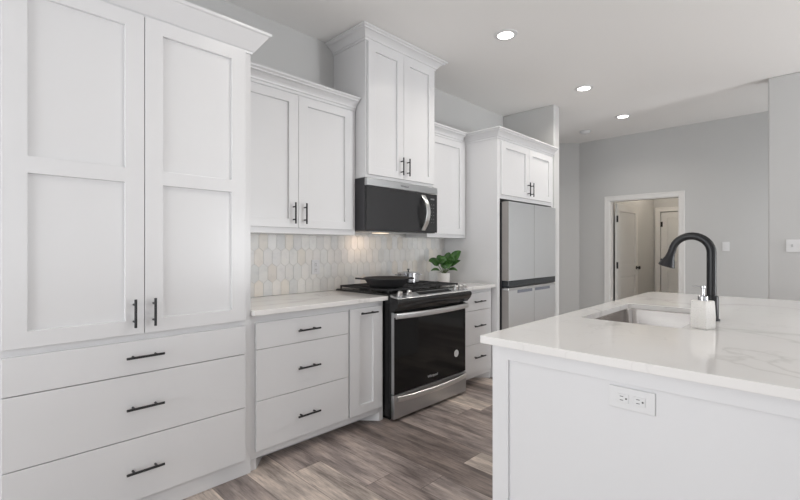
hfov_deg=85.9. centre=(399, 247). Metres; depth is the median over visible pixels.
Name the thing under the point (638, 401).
socket
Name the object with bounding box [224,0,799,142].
ceiling
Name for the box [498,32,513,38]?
diffuser
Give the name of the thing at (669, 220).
door
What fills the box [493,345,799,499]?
kitchen island
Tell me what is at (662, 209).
trim
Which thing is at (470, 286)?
countertop
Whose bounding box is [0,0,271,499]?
pantry cabinet
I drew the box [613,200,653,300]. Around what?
wall
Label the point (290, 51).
wall
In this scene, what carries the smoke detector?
attached to the ceiling
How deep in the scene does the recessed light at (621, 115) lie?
5.48 m
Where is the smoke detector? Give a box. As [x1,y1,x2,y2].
[580,130,590,134]
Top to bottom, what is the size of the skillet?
0.079 m
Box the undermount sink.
[595,308,689,327]
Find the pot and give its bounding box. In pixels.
[397,273,418,282]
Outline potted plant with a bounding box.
[429,250,460,281]
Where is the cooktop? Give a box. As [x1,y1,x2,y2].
[336,285,453,296]
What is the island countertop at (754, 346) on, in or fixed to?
on the kitchen island
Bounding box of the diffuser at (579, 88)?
[578,87,589,90]
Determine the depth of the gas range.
3.34 m
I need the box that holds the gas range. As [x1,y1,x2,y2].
[336,280,471,419]
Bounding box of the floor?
[183,377,492,499]
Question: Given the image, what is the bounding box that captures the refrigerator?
[500,201,554,329]
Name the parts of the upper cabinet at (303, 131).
door, handle, handle, crown moulding, door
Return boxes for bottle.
[690,300,715,329]
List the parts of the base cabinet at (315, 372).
drawer, drawer, drawer, handle, handle, handle, pull out door, handle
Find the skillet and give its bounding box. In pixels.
[355,276,413,287]
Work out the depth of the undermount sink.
2.62 m
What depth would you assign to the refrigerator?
4.44 m
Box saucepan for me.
[395,269,421,282]
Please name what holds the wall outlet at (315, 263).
attached to the tile backsplash
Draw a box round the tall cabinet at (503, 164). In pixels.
[444,126,558,376]
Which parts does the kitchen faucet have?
spout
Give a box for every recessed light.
[494,29,517,40]
[575,85,593,90]
[615,114,630,118]
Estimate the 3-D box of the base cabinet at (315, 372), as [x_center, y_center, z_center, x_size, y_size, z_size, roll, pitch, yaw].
[-0.678,0.825,2.989,0.649,0.883,1.034,0,0,44]
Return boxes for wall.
[185,0,502,296]
[503,105,558,315]
[559,143,578,314]
[579,111,767,309]
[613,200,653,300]
[654,198,677,291]
[768,72,799,300]
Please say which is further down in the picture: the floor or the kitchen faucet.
the floor
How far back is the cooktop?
3.42 m
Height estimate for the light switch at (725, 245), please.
0.120 m
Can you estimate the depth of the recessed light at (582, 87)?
4.52 m
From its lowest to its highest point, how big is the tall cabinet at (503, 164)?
2.425 m
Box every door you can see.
[615,203,640,300]
[660,211,677,292]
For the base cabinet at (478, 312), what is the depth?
4.03 m
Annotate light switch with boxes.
[722,242,729,250]
[786,239,799,251]
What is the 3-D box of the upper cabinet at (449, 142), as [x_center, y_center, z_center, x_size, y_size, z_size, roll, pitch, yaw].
[0.390,-0.630,4.284,0.351,1.061,0.612,0,0,44]
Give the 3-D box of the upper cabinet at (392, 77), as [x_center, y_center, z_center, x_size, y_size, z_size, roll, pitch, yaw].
[-0.090,-1.113,3.707,0.488,1.135,0.998,0,0,44]
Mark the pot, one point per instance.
(416, 275)
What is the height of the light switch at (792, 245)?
0.120 m
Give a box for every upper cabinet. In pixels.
[251,62,360,235]
[325,21,447,187]
[405,122,466,238]
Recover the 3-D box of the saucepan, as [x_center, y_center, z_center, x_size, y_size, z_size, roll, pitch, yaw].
[0.075,0.247,3.841,0.224,0.122,0.201,0,0,15]
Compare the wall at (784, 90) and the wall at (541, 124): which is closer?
the wall at (784, 90)
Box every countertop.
[251,290,387,315]
[437,281,495,289]
[480,292,799,400]
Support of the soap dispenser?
on the island countertop at (754, 346)
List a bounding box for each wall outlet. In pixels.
[312,260,319,273]
[609,384,655,415]
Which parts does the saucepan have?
lid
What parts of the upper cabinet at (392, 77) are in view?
door, crown moulding, handle, handle, door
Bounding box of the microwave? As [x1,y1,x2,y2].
[355,177,436,233]
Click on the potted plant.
(449, 260)
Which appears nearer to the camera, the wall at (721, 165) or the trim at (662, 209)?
the wall at (721, 165)
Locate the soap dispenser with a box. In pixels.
[690,286,715,329]
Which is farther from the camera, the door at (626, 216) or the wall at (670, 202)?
the wall at (670, 202)
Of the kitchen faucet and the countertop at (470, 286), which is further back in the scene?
the countertop at (470, 286)
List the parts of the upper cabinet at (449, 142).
door, crown moulding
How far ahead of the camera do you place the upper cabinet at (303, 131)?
2.99 m
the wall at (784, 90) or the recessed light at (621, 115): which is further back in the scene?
the recessed light at (621, 115)
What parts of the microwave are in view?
door, handle, control panel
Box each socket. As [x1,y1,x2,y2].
[617,393,628,403]
[633,396,644,407]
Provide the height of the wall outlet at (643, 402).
0.070 m
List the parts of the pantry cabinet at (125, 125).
door, drawer, drawer, drawer, handle, handle, handle, handle, handle, crown moulding, door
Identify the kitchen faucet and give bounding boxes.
[658,232,719,320]
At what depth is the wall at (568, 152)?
6.91 m
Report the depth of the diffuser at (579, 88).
4.52 m
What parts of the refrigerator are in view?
door, door, pocket handle, pocket handle, door, door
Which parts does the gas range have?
edge trim, knob, knob, storage drawer, oven door, handle, handle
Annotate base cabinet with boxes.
[251,301,382,470]
[463,288,490,379]
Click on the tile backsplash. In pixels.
(280, 264)
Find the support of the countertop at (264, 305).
on the base cabinet at (315, 372)
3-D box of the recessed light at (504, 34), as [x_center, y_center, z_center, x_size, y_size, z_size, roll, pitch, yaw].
[0.833,-1.679,3.394,0.184,0.008,0.184,0,0,44]
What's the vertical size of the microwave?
0.418 m
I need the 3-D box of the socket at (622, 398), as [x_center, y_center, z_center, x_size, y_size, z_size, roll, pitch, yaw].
[0.718,0.484,1.385,0.034,0.028,0.002,0,0,44]
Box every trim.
[604,190,684,302]
[655,207,677,291]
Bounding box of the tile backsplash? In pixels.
[251,233,443,296]

